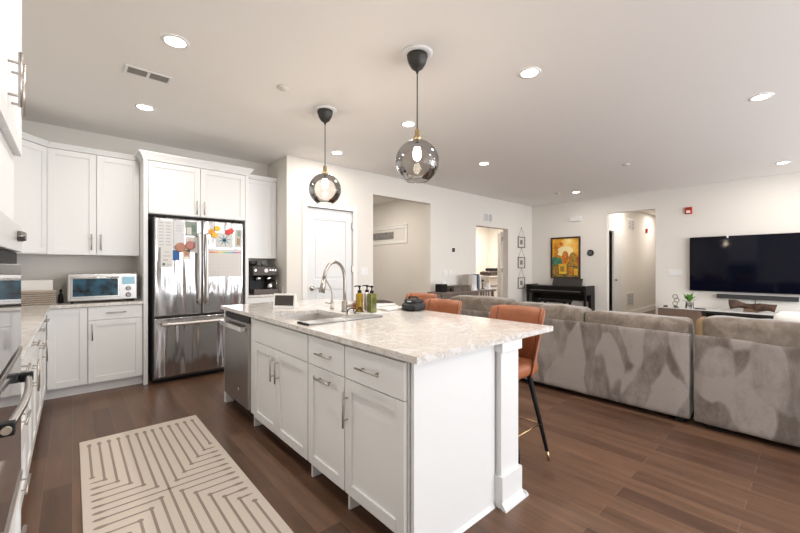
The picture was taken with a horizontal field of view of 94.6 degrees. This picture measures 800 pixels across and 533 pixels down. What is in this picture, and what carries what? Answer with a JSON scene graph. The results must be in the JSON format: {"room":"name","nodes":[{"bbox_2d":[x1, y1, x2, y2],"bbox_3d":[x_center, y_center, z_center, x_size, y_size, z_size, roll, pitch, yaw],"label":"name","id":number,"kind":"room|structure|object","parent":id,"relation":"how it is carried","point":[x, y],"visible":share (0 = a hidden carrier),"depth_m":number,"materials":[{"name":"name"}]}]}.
{"room":"open-plan kitchen","nodes":[
{"label":"open-plan kitchen","id":0,"kind":"room"},
{"bbox_2d":[17,119,266,300],"bbox_3d":[-3.154,-0.120,4.623,3.250,2.820,0.140,0,0,-42],"label":"wall","id":1,"kind":"structure","parent":0,"point":[33,267],"depth_m":4.17,"materials":[{"name":"white paint"}]},
{"bbox_2d":[14,132,47,254],"bbox_3d":[-3.776,-0.690,3.552,0.612,1.135,0.628,0,0,-42],"label":"upper cabinet","id":2,"kind":"object","parent":1,"relation":"attached to","point":[30,169],"visible":0.59,"depth_m":3.58,"materials":[{"name":"white paint"}]},
{"bbox_2d":[47,141,138,255],"bbox_3d":[-3.372,-0.690,4.086,0.769,1.135,0.372,0,0,-42],"label":"upper cabinet","id":3,"kind":"object","parent":1,"relation":"attached to","point":[93,194],"visible":0.96,"depth_m":3.95,"materials":[{"name":"white paint"}]},
{"bbox_2d":[249,174,276,258],"bbox_3d":[-2.061,-0.684,5.253,0.491,1.145,0.366,0,0,-42],"label":"upper cabinet","id":4,"kind":"object","parent":1,"relation":"attached to","point":[262,190],"visible":0.6,"depth_m":5.19,"materials":[{"name":"white paint"}]},
{"bbox_2d":[267,158,281,285],"bbox_3d":[-1.769,-0.120,5.406,0.140,2.820,0.530,0,0,-42],"label":"wall","id":5,"kind":"structure","parent":0,"point":[274,169],"depth_m":5.26,"materials":[{"name":"white paint"}]},
{"bbox_2d":[373,200,424,305],"bbox_3d":[-0.080,-0.120,8.593,0.100,2.820,3.050,0,0,-42],"label":"wall","id":6,"kind":"structure","parent":0,"point":[399,268],"depth_m":8.44,"materials":[{"name":"white paint"}]},
{"bbox_2d":[373,232,393,240],"bbox_3d":[-0.478,-0.728,8.955,0.011,0.165,0.980,0,0,-42],"label":"print","id":7,"kind":"object","parent":6,"relation":"attached to","point":[388,235],"visible":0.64,"depth_m":8.85},
{"bbox_2d":[373,224,407,244],"bbox_3d":[-0.441,-0.743,8.901,0.030,0.425,1.850,0,0,-42],"label":"trim","id":8,"kind":"structure","parent":6,"relation":"attached to","point":[405,226],"depth_m":8.55,"materials":[{"name":"white paint"}]},
{"bbox_2d":[282,155,531,301],"bbox_3d":[0.864,-0.120,7.298,6.590,2.820,0.140,0,0,-42],"label":"wall","id":9,"kind":"structure","parent":0,"point":[452,217],"depth_m":6.91,"materials":[{"name":"white paint"}]},
{"bbox_2d":[302,200,356,300],"bbox_3d":[-1.026,0.177,5.511,0.940,2.225,0.018,0,0,-42],"label":"trim","id":10,"kind":"structure","parent":9,"relation":"attached to","point":[305,203],"depth_m":5.33,"materials":[{"name":"white paint"}]},
{"bbox_2d":[307,207,352,300],"bbox_3d":[-1.026,0.216,5.520,0.782,2.128,0.116,0,0,-42],"label":"door","id":11,"kind":"structure","parent":9,"relation":"in","point":[329,232],"depth_m":5.52,"materials":[{"name":"white paint"}]},
{"bbox_2d":[484,213,492,222],"bbox_3d":[1.956,-1.080,8.169,0.340,0.200,0.010,0,0,-42],"label":"air vent","id":12,"kind":"object","parent":9,"relation":"in","point":[488,217],"visible":1,"depth_m":8.17,"materials":[{"name":"white plastic"}]},
{"bbox_2d":[497,231,502,297],"bbox_3d":[2.500,0.220,9.212,0.040,2.120,0.851,0,0,9],"label":"door","id":13,"kind":"structure","parent":9,"relation":"in","point":[500,235],"depth_m":8.96,"materials":[{"name":"white paint"}]},
{"bbox_2d":[518,268,524,288],"bbox_3d":[2.990,0.287,9.083,0.320,0.505,0.015,0,0,-42],"label":"frame","id":14,"kind":"object","parent":9,"relation":"attached to","point":[521,281],"visible":1,"depth_m":9.09,"materials":[{"name":"black"}]},
{"bbox_2d":[518,248,524,267],"bbox_3d":[2.990,-0.212,9.083,0.320,0.505,0.015,0,0,-42],"label":"frame","id":15,"kind":"object","parent":9,"relation":"attached to","point":[521,260],"visible":1,"depth_m":9.09,"materials":[{"name":"black"}]},
{"bbox_2d":[518,227,524,247],"bbox_3d":[2.990,-0.713,9.083,0.320,0.505,0.015,0,0,-42],"label":"frame","id":16,"kind":"object","parent":9,"relation":"attached to","point":[521,240],"visible":1,"depth_m":9.09,"materials":[{"name":"black"}]},
{"bbox_2d":[21,309,799,532],"bbox_3d":[3.357,1.340,6.932,16.170,0.100,12.500,0,0,-42],"label":"floor","id":17,"kind":"structure","parent":0,"point":[613,466],"depth_m":2.39,"materials":[{"name":"brown wood"}]},
{"bbox_2d":[0,0,26,532],"bbox_3d":[-1.456,-0.010,0.974,0.654,2.600,0.790,0,0,-42],"label":"tall cabinet","id":18,"kind":"object","parent":17,"relation":"on","point":[12,68],"visible":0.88,"depth_m":1.22,"materials":[{"name":"white paint"}]},
{"bbox_2d":[0,211,26,373],"bbox_3d":[-1.398,0.070,1.026,0.474,0.470,0.725,0,0,-42],"label":"microwave oven","id":19,"kind":"object","parent":18,"relation":"in","point":[12,236],"visible":1,"depth_m":1.19,"materials":[{"name":"silver metal"}]},
{"bbox_2d":[0,346,33,532],"bbox_3d":[-1.388,0.562,1.035,0.501,0.505,0.725,0,0,-42],"label":"wall oven","id":20,"kind":"object","parent":18,"relation":"in","point":[12,406],"visible":0.93,"depth_m":1.17,"materials":[{"name":"silver metal"}]},
{"bbox_2d":[21,356,30,506],"bbox_3d":[-1.989,0.848,1.547,0.618,0.884,0.765,0,0,-42],"label":"base cabinet","id":21,"kind":"object","parent":17,"relation":"on","point":[24,420],"visible":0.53,"depth_m":1.89,"materials":[{"name":"white paint"}]},
{"bbox_2d":[26,337,40,482],"bbox_3d":[-2.490,0.848,2.110,0.618,0.884,0.738,0,0,-42],"label":"base cabinet","id":22,"kind":"object","parent":17,"relation":"on","point":[31,355],"visible":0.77,"depth_m":2.27,"materials":[{"name":"white paint"}]},
{"bbox_2d":[36,325,45,434],"bbox_3d":[-2.935,0.848,2.610,0.618,0.884,0.598,0,0,-42],"label":"base cabinet","id":23,"kind":"object","parent":17,"relation":"on","point":[38,336],"visible":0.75,"depth_m":2.84,"materials":[{"name":"white paint"}]},
{"bbox_2d":[41,318,49,406],"bbox_3d":[-3.356,0.848,3.084,0.618,0.884,0.666,0,0,-42],"label":"base cabinet","id":24,"kind":"object","parent":17,"relation":"on","point":[44,339],"visible":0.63,"depth_m":3.33,"materials":[{"name":"white paint"}]},
{"bbox_2d":[19,298,142,363],"bbox_3d":[-2.585,0.390,2.766,1.348,0.030,3.386,0,0,-42],"label":"countertop","id":25,"kind":"structure","parent":24,"relation":"on","point":[32,316],"depth_m":3.08,"materials":[{"name":"white stone"}]},
{"bbox_2d":[21,289,56,305],"bbox_3d":[-3.631,0.304,3.683,0.308,0.142,0.274,0,0,-42],"label":"wicker basket","id":26,"kind":"object","parent":25,"relation":"on","point":[36,297],"visible":0.7,"depth_m":3.61,"materials":[{"name":"beige wicker"}]},
{"bbox_2d":[21,279,53,290],"bbox_3d":[-3.631,0.195,3.689,0.245,0.119,0.200,0,0,-42],"label":"storage box","id":27,"kind":"object","parent":26,"relation":"on","point":[26,285],"visible":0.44,"depth_m":3.62,"materials":[{"name":"white"}]},
{"bbox_2d":[67,273,136,303],"bbox_3d":[-3.221,0.225,4.002,0.575,0.300,0.418,0,0,-42],"label":"toaster oven","id":28,"kind":"object","parent":25,"relation":"on","point":[80,286],"visible":1,"depth_m":3.86,"materials":[{"name":"silver metal"}]},
{"bbox_2d":[44,307,87,399],"bbox_3d":[-3.681,0.848,3.651,0.886,0.884,0.606,0,0,-42],"label":"base cabinet","id":29,"kind":"object","parent":17,"relation":"on","point":[67,328],"visible":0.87,"depth_m":3.63,"materials":[{"name":"white paint"}]},
{"bbox_2d":[87,304,142,392],"bbox_3d":[-3.166,0.848,4.086,0.460,0.884,0.642,0,0,-42],"label":"base cabinet","id":30,"kind":"object","parent":17,"relation":"on","point":[115,332],"visible":0.96,"depth_m":3.88,"materials":[{"name":"white paint"}]},
{"bbox_2d":[79,415,293,532],"bbox_3d":[-1.331,1.285,2.129,0.760,0.008,2.170,0,0,-42],"label":"runner rug","id":31,"kind":"object","parent":17,"relation":"on","point":[174,476],"visible":1,"depth_m":2.14,"materials":[{"name":"beige fabric"}]},
{"bbox_2d":[135,149,253,384],"bbox_3d":[-2.562,0.018,4.600,1.216,2.544,0.676,0,0,-42],"label":"refrigerator surround","id":32,"kind":"object","parent":17,"relation":"on","point":[170,186],"visible":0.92,"depth_m":4.29,"materials":[{"name":"white paint"}]},
{"bbox_2d":[148,215,242,382],"bbox_3d":[-2.509,0.365,4.530,0.940,1.850,0.776,0,0,-42],"label":"refrigerator","id":33,"kind":"object","parent":17,"relation":"on","point":[186,335],"visible":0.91,"depth_m":4.22,"materials":[{"name":"grey metal"}]},
{"bbox_2d":[157,220,172,247],"bbox_3d":[-2.585,-0.360,4.062,0.155,0.300,0.002,0,0,-42],"label":"paper notice","id":34,"kind":"object","parent":33,"relation":"attached to","point":[164,227],"visible":1,"depth_m":4.06,"materials":[{"name":"grey paper"}]},
{"bbox_2d":[161,247,172,266],"bbox_3d":[-2.572,-0.100,4.071,0.115,0.220,0.002,0,0,-42],"label":"paper notice","id":35,"kind":"object","parent":33,"relation":"attached to","point":[166,253],"visible":1,"depth_m":4.07,"materials":[{"name":"grey paper"}]},
{"bbox_2d":[174,221,184,245],"bbox_3d":[-2.484,-0.370,4.152,0.105,0.280,0.002,0,0,-42],"label":"paper notice","id":36,"kind":"object","parent":33,"relation":"attached to","point":[179,226],"visible":1,"depth_m":4.15,"materials":[{"name":"grey paper"}]},
{"bbox_2d":[175,243,185,251],"bbox_3d":[-2.471,-0.215,4.156,0.110,0.110,0.011,0,0,-42],"label":"magnet","id":37,"kind":"object","parent":33,"relation":"attached to","point":[180,247],"visible":1,"depth_m":4.15,"materials":[{"name":"plastic"}]},
{"bbox_2d":[186,222,196,235],"bbox_3d":[-2.392,-0.430,4.233,0.120,0.160,0.002,0,0,-42],"label":"photograph","id":38,"kind":"object","parent":33,"relation":"attached to","point":[191,227],"visible":1,"depth_m":4.23,"materials":[{"name":"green paper"}]},
{"bbox_2d":[186,237,197,252],"bbox_3d":[-2.389,-0.250,4.237,0.120,0.180,0.002,0,0,-42],"label":"photograph","id":39,"kind":"object","parent":33,"relation":"attached to","point":[193,239],"visible":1,"depth_m":4.25,"materials":[{"name":"grey paper"}]},
{"bbox_2d":[215,232,232,247],"bbox_3d":[-2.127,-0.318,4.469,0.200,0.185,0.002,0,0,-42],"label":"drawing","id":40,"kind":"object","parent":33,"relation":"attached to","point":[222,240],"visible":1,"depth_m":4.46,"materials":[{"name":"grey paper"}]},
{"bbox_2d":[209,249,241,276],"bbox_3d":[-2.119,-0.043,4.476,0.390,0.335,0.002,0,0,-42],"label":"wall calendar","id":41,"kind":"object","parent":33,"relation":"attached to","point":[222,262],"visible":0.85,"depth_m":4.48,"materials":[{"name":"grey paper"}]},
{"bbox_2d":[236,229,241,246],"bbox_3d":[-2.002,-0.350,4.580,0.075,0.220,0.002,0,0,-42],"label":"photograph","id":42,"kind":"object","parent":33,"relation":"attached to","point":[238,231],"visible":1,"depth_m":4.58,"materials":[{"name":"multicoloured paper"}]},
{"bbox_2d":[219,311,253,416],"bbox_3d":[-1.235,0.854,3.426,0.672,0.872,0.638,0,0,-42],"label":"dishwasher","id":43,"kind":"object","parent":17,"relation":"on","point":[237,327],"visible":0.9,"depth_m":3.18,"materials":[{"name":"silver metal"}]},
{"bbox_2d":[249,296,273,303],"bbox_3d":[-1.969,0.848,5.150,0.492,0.884,0.642,0,0,-42],"label":"base cabinet","id":44,"kind":"object","parent":17,"relation":"on","point":[256,299],"visible":0.1,"depth_m":4.88,"materials":[{"name":"white paint"}]},
{"bbox_2d":[249,285,283,297],"bbox_3d":[-1.978,0.340,5.159,0.492,0.130,0.616,0,0,-42],"label":"countertop","id":45,"kind":"structure","parent":44,"relation":"on","point":[280,288],"depth_m":4.97,"materials":[{"name":"white stone"}]},
{"bbox_2d":[249,261,277,294],"bbox_3d":[-1.934,0.149,5.137,0.345,0.448,0.512,0,0,-42],"label":"espresso machine","id":46,"kind":"object","parent":45,"relation":"on","point":[259,276],"visible":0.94,"depth_m":5.04,"materials":[{"name":"black plastic"}]},
{"bbox_2d":[250,288,277,294],"bbox_3d":[-1.859,0.341,5.048,0.330,0.066,0.175,0,0,-42],"label":"drip tray","id":47,"kind":"object","parent":46,"relation":"on","point":[255,291],"depth_m":4.97,"materials":[{"name":"grey metal"}]},
{"bbox_2d":[251,313,312,459],"bbox_3d":[-0.683,0.848,2.826,0.645,0.884,0.989,0,0,-42],"label":"base cabinet","id":48,"kind":"object","parent":17,"relation":"on","point":[279,354],"visible":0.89,"depth_m":2.57,"materials":[{"name":"white paint"}]},
{"bbox_2d":[221,298,552,363],"bbox_3d":[-0.379,0.390,2.931,1.196,0.030,2.696,0,0,-42],"label":"countertop","id":49,"kind":"structure","parent":48,"relation":"on","point":[416,337],"depth_m":2.23,"materials":[{"name":"white stone"}]},
{"bbox_2d":[273,293,298,308],"bbox_3d":[-1.031,0.309,3.333,0.210,0.130,0.075,0,0,11],"label":"smart display","id":50,"kind":"object","parent":49,"relation":"on","point":[289,301],"visible":1,"depth_m":3.30,"materials":[{"name":"white plastic"}]},
{"bbox_2d":[282,313,336,320],"bbox_3d":[-0.641,0.503,2.809,0.433,0.194,0.718,0,0,-42],"label":"sink","id":51,"kind":"object","parent":49,"relation":"in","point":[315,316],"visible":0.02,"depth_m":3.13,"materials":[{"name":"silver metal"}]},
{"bbox_2d":[319,261,355,311],"bbox_3d":[-0.504,0.163,2.980,0.136,0.423,0.427,0,0,41],"label":"kitchen faucet","id":52,"kind":"object","parent":49,"relation":"on","point":[345,304],"visible":0.98,"depth_m":3.05,"materials":[{"name":"silver metal"}]},
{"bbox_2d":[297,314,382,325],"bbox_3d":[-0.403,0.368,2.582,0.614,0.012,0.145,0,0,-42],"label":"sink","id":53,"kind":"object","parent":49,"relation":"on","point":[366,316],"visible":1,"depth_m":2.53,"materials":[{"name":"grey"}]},
{"bbox_2d":[352,310,389,314],"bbox_3d":[-0.242,0.371,3.003,0.230,0.006,0.230,0,0,-42],"label":"tray","id":54,"kind":"object","parent":49,"relation":"on","point":[378,311],"visible":0.54,"depth_m":2.95,"materials":[{"name":"white"}]},
{"bbox_2d":[354,285,362,311],"bbox_3d":[-0.333,0.261,3.013,0.067,0.214,0.060,0,0,16],"label":"soap bottle","id":55,"kind":"object","parent":54,"relation":"on","point":[359,296],"visible":0.94,"depth_m":2.99,"materials":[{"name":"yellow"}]},
{"bbox_2d":[362,285,368,310],"bbox_3d":[-0.282,0.261,3.081,0.070,0.214,0.054,0,0,-42],"label":"soap bottle","id":56,"kind":"object","parent":54,"relation":"on","point":[366,290],"visible":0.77,"depth_m":3.07,"materials":[{"name":"clear plastic"}]},
{"bbox_2d":[366,286,376,312],"bbox_3d":[-0.231,0.261,2.959,0.073,0.214,0.060,0,0,-42],"label":"soap bottle","id":57,"kind":"object","parent":54,"relation":"on","point":[371,297],"visible":1,"depth_m":2.94,"materials":[{"name":"green plastic"}]},
{"bbox_2d":[402,296,425,310],"bbox_3d":[0.110,0.313,3.149,0.160,0.121,0.180,0,0,-42],"label":"camera bag","id":58,"kind":"object","parent":49,"relation":"on","point":[412,304],"visible":1,"depth_m":3.10,"materials":[{"name":"black fabric"}]},
{"bbox_2d":[308,335,347,490],"bbox_3d":[-0.214,0.848,2.299,0.646,0.884,0.398,0,0,-42],"label":"base cabinet","id":59,"kind":"object","parent":17,"relation":"on","point":[326,357],"visible":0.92,"depth_m":2.10,"materials":[{"name":"white paint"}]},
{"bbox_2d":[342,345,410,532],"bbox_3d":[0.082,0.848,1.966,0.646,0.884,0.478,0,0,-42],"label":"base cabinet","id":60,"kind":"object","parent":17,"relation":"on","point":[377,398],"visible":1,"depth_m":1.74,"materials":[{"name":"white paint"}]},
{"bbox_2d":[405,293,436,301],"bbox_3d":[0.117,0.788,3.770,0.460,1.007,0.497,0,0,44],"label":"bar stool","id":61,"kind":"object","parent":17,"relation":"on","point":[424,296],"visible":0.04,"depth_m":3.94,"materials":[{"name":"leather"}]},
{"bbox_2d":[423,299,461,314],"bbox_3d":[0.244,0.788,3.034,0.497,1.007,0.460,0,0,-42],"label":"bar stool","id":62,"kind":"object","parent":17,"relation":"on","point":[437,305],"visible":0.07,"depth_m":3.19,"materials":[{"name":"leather"}]},
{"bbox_2d":[411,345,494,532],"bbox_3d":[0.283,0.848,1.787,0.602,0.884,0.032,0,0,-42],"label":"end panel","id":63,"kind":"object","parent":17,"relation":"on","point":[453,397],"visible":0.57,"depth_m":1.76,"materials":[{"name":"white paint"}]},
{"bbox_2d":[427,289,495,298],"bbox_3d":[1.236,0.877,7.174,1.660,0.825,0.360,0,0,-42],"label":"console table","id":64,"kind":"object","parent":17,"relation":"on","point":[444,295],"visible":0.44,"depth_m":6.97,"materials":[{"name":"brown wood"}]},
{"bbox_2d":[435,284,446,291],"bbox_3d":[0.752,0.392,6.717,0.150,0.144,0.160,0,0,-42],"label":"cube","id":65,"kind":"object","parent":64,"relation":"on","point":[438,287],"visible":0.94,"depth_m":6.66,"materials":[{"name":"black plastic"}]},
{"bbox_2d":[462,275,470,289],"bbox_3d":[1.312,0.315,7.309,0.075,0.300,0.180,0,0,-42],"label":"book","id":66,"kind":"object","parent":64,"relation":"on","point":[466,279],"visible":0.6,"depth_m":7.26,"materials":[{"name":"beige paper"}]},
{"bbox_2d":[479,287,496,296],"bbox_3d":[2.778,0.960,11.549,0.800,0.660,0.630,0,0,-42],"label":"file cabinet","id":67,"kind":"object","parent":17,"relation":"on","point":[495,292],"visible":0.02,"depth_m":11.25,"materials":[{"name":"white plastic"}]},
{"bbox_2d":[481,276,496,286],"bbox_3d":[2.787,0.459,11.524,0.720,0.338,0.580,0,0,-42],"label":"printer","id":68,"kind":"object","parent":67,"relation":"on","point":[492,280],"visible":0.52,"depth_m":11.22,"materials":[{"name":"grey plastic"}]},
{"bbox_2d":[480,271,496,275],"bbox_3d":[2.813,0.216,11.556,0.603,0.138,0.373,0,0,-42],"label":"bag","id":69,"kind":"object","parent":68,"relation":"on","point":[483,273],"visible":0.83,"depth_m":11.37,"materials":[{"name":"brown fabric"}]},
{"bbox_2d":[495,339,528,512],"bbox_3d":[0.559,0.848,2.092,0.229,0.884,0.240,0,0,-42],"label":"island post","id":70,"kind":"object","parent":17,"relation":"on","point":[509,492],"visible":0.5,"depth_m":2.00,"materials":[{"name":"white paint"}]},
{"bbox_2d":[489,305,549,463],"bbox_3d":[0.712,0.788,2.507,0.497,1.007,0.460,0,0,-42],"label":"bar stool","id":71,"kind":"object","parent":17,"relation":"on","point":[527,355],"visible":0.41,"depth_m":2.50,"materials":[{"name":"leather"}]},
{"bbox_2d":[537,298,571,304],"bbox_3d":[3.410,1.008,8.144,0.320,0.565,0.640,0,0,-42],"label":"piano bench","id":72,"kind":"object","parent":17,"relation":"on","point":[564,301],"visible":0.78,"depth_m":8.05,"materials":[{"name":"black wood"}]},
{"bbox_2d":[526,278,594,310],"bbox_3d":[3.693,0.785,8.609,0.560,1.010,1.400,0,0,-42],"label":"digital piano","id":73,"kind":"object","parent":17,"relation":"on","point":[561,288],"visible":0.71,"depth_m":8.53,"materials":[{"name":"black wood"}]},
{"bbox_2d":[451,295,694,421],"bbox_3d":[1.841,0.831,4.280,1.009,0.918,2.614,0,0,-42],"label":"sofa","id":74,"kind":"object","parent":17,"relation":"on","point":[642,360],"visible":0.56,"depth_m":3.38,"materials":[{"name":"beige fabric"}]},
{"bbox_2d":[451,295,515,311],"bbox_3d":[1.031,0.607,4.644,0.251,0.470,0.887,0,0,-42],"label":"cushion","id":75,"kind":"object","parent":74,"relation":"on","point":[469,303],"depth_m":4.55,"materials":[{"name":"beige fabric"}]},
{"bbox_2d":[510,302,590,321],"bbox_3d":[1.606,0.622,4.000,0.253,0.448,0.858,0,0,-42],"label":"cushion","id":76,"kind":"object","parent":74,"relation":"on","point":[553,312],"depth_m":3.79,"materials":[{"name":"beige fabric"}]},
{"bbox_2d":[586,311,694,359],"bbox_3d":[2.159,0.634,3.374,0.255,0.417,0.837,0,0,-42],"label":"cushion","id":77,"kind":"object","parent":74,"relation":"on","point":[610,335],"depth_m":3.25,"materials":[{"name":"beige fabric"}]},
{"bbox_2d":[657,305,778,331],"bbox_3d":[5.977,1.024,6.104,0.530,0.532,2.780,0,0,-42],"label":"media console","id":78,"kind":"object","parent":17,"relation":"on","point":[694,314],"visible":0.36,"depth_m":6.54,"materials":[{"name":"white wood"}]},
{"bbox_2d":[681,292,695,307],"bbox_3d":[5.267,0.614,6.720,0.244,0.288,0.226,0,0,2],"label":"potted plant","id":79,"kind":"object","parent":78,"relation":"on","point":[689,298],"visible":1,"depth_m":6.68,"materials":[{"name":"green plant"}]},
{"bbox_2d":[701,311,773,318],"bbox_3d":[6.198,1.004,5.864,0.516,0.453,2.128,0,0,-42],"label":"open shelf","id":80,"kind":"object","parent":78,"relation":"attached to","point":[764,314],"depth_m":6.22,"materials":[{"name":"white"}]},
{"bbox_2d":[728,299,776,312],"bbox_3d":[5.858,0.661,6.147,0.174,0.192,0.597,0,0,-42],"label":"driftwood log","id":81,"kind":"object","parent":78,"relation":"on","point":[733,304],"visible":1,"depth_m":6.12,"materials":[{"name":"brown wood"}]},
{"bbox_2d":[694,316,799,446],"bbox_3d":[3.454,0.838,2.634,1.240,0.903,1.950,0,0,-42],"label":"sofa","id":82,"kind":"object","parent":17,"relation":"on","point":[747,370],"visible":1,"depth_m":2.71,"materials":[{"name":"beige fabric"}]},
{"bbox_2d":[703,316,799,346],"bbox_3d":[2.781,0.616,2.676,0.286,0.457,0.919,0,0,-42],"label":"cushion","id":83,"kind":"object","parent":82,"relation":"on","point":[718,331],"depth_m":2.72,"materials":[{"name":"beige fabric"}]},
{"bbox_2d":[773,312,799,320],"bbox_3d":[3.132,0.570,2.632,0.191,0.457,0.677,0,0,-42],"label":"throw pillow","id":84,"kind":"object","parent":82,"relation":"on","point":[785,315],"visible":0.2,"depth_m":2.79,"materials":[{"name":"white fabric"}]},
{"bbox_2d":[22,0,799,215],"bbox_3d":[3.357,-1.580,6.932,16.170,0.100,12.500,0,0,-42],"label":"ceiling","id":85,"kind":"structure","parent":0,"point":[663,89],"depth_m":3.10,"materials":[{"name":"white paint"}]},
{"bbox_2d":[134,103,155,110],"bbox_3d":[-2.450,-1.526,3.545,0.170,0.006,0.170,0,0,-42],"label":"recessed light","id":86,"kind":"object","parent":85,"relation":"in","point":[145,107],"visible":1,"depth_m":3.54,"materials":[{"name":"white plastic"}]},
{"bbox_2d":[123,64,172,84],"bbox_3d":[-2.002,-1.525,2.937,0.310,0.010,0.150,0,0,-42],"label":"ceiling vent","id":87,"kind":"object","parent":85,"relation":"in","point":[129,69],"visible":1,"depth_m":2.92,"materials":[{"name":"white plastic"}]},
{"bbox_2d":[160,34,189,48],"bbox_3d":[-1.527,-1.526,2.508,0.170,0.006,0.170,0,0,-42],"label":"recessed light","id":88,"kind":"object","parent":85,"relation":"in","point":[175,41],"visible":1,"depth_m":2.50,"materials":[{"name":"white plastic"}]},
{"bbox_2d":[309,105,340,204],"bbox_3d":[-0.731,-1.072,3.599,0.310,0.916,0.310,0,0,-42],"label":"pendant light","id":89,"kind":"object","parent":85,"relation":"hanging from","point":[325,112],"visible":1,"depth_m":3.54,"materials":[{"name":"grey glass"}]},
{"bbox_2d":[396,44,438,182],"bbox_3d":[0.123,-1.072,2.645,0.310,0.916,0.310,0,0,-42],"label":"pendant light","id":90,"kind":"object","parent":85,"relation":"hanging from","point":[416,55],"visible":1,"depth_m":2.58,"materials":[{"name":"grey glass"}]},
{"bbox_2d":[413,129,420,138],"bbox_3d":[0.123,-0.930,2.645,0.056,0.110,0.056,0,0,-42],"label":"socket","id":91,"kind":"object","parent":90,"relation":"attached to","point":[417,132],"depth_m":2.63,"materials":[{"name":"gold metal"}]},
{"bbox_2d":[518,67,540,78],"bbox_3d":[1.023,-1.526,2.913,0.170,0.006,0.170,0,0,-42],"label":"recessed light","id":92,"kind":"object","parent":85,"relation":"in","point":[530,72],"visible":1,"depth_m":2.90,"materials":[{"name":"white plastic"}]},
{"bbox_2d":[748,93,773,101],"bbox_3d":[3.258,-1.526,3.331,0.170,0.006,0.170,0,0,-42],"label":"recessed light","id":93,"kind":"object","parent":85,"relation":"in","point":[763,96],"visible":1,"depth_m":3.33,"materials":[{"name":"white plastic"}]},
{"bbox_2d":[476,227,487,275],"bbox_3d":[1.157,-0.120,11.265,5.300,2.820,0.100,0,0,-42],"label":"wall","id":94,"kind":"structure","parent":0,"point":[481,232],"depth_m":12.65,"materials":[{"name":"white paint"}]},
{"bbox_2d":[488,228,502,267],"bbox_3d":[4.060,-0.120,11.913,0.100,2.820,2.790,0,0,-42],"label":"wall","id":95,"kind":"structure","parent":0,"point":[492,233],"depth_m":12.80,"materials":[{"name":"white paint"}]},
{"bbox_2d":[609,232,611,310],"bbox_3d":[4.831,-0.120,9.488,1.970,2.820,1.040,0,0,-42],"label":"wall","id":96,"kind":"structure","parent":0,"point":[610,233],"depth_m":9.53,"materials":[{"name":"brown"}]},
{"bbox_2d":[609,211,655,311],"bbox_3d":[6.755,-0.120,10.409,6.070,2.820,0.140,0,0,-42],"label":"wall","id":97,"kind":"structure","parent":0,"point":[638,246],"depth_m":10.13,"materials":[{"name":"white paint"}]},
{"bbox_2d":[612,231,621,311],"bbox_3d":[5.234,0.225,8.838,0.104,2.110,0.720,0,0,43],"label":"door","id":98,"kind":"structure","parent":97,"relation":"in","point":[616,236],"depth_m":8.75,"materials":[{"name":"white paint"}]},
{"bbox_2d":[627,292,633,305],"bbox_3d":[6.040,0.860,9.672,0.520,0.340,0.010,0,0,-42],"label":"air vent","id":99,"kind":"object","parent":97,"relation":"in","point":[630,296],"visible":1,"depth_m":9.67,"materials":[{"name":"white plastic"}]},
{"bbox_2d":[627,305,655,312],"bbox_3d":[7.290,1.225,10.778,4.780,0.130,0.019,0,0,-42],"label":"baseboard","id":100,"kind":"structure","parent":97,"relation":"attached to","point":[649,308],"depth_m":10.44,"materials":[{"name":"white paint"}]},
{"bbox_2d":[532,172,799,314],"bbox_3d":[6.053,-0.120,6.526,0.140,2.820,7.910,0,0,-42],"label":"wall","id":101,"kind":"structure","parent":0,"point":[766,204],"depth_m":7.14,"materials":[{"name":"white paint"}]},
{"bbox_2d":[551,236,580,278],"bbox_3d":[3.931,-0.207,8.781,0.034,0.985,0.700,0,0,-42],"label":"framed painting","id":102,"kind":"object","parent":101,"relation":"attached to","point":[565,251],"visible":1,"depth_m":8.76,"materials":[{"name":"brown"}]},
{"bbox_2d":[668,270,681,275],"bbox_3d":[5.360,0.127,7.193,0.008,0.100,0.207,0,0,-42],"label":"light switch","id":103,"kind":"object","parent":101,"relation":"attached to","point":[670,272],"visible":1,"depth_m":7.19,"materials":[{"name":"white plastic"}]},
{"bbox_2d":[690,233,799,294],"bbox_3d":[6.090,-0.046,6.321,0.076,0.997,1.793,0,0,-42],"label":"television","id":104,"kind":"object","parent":101,"relation":"attached to","point":[759,263],"visible":1,"depth_m":6.38,"materials":[{"name":"black plastic"}]},
{"bbox_2d":[717,294,798,301],"bbox_3d":[6.075,0.531,6.305,0.102,0.073,1.010,0,0,-42],"label":"soundbar","id":105,"kind":"object","parent":101,"relation":"attached to","point":[728,296],"visible":1,"depth_m":6.24,"materials":[{"name":"grey plastic"}]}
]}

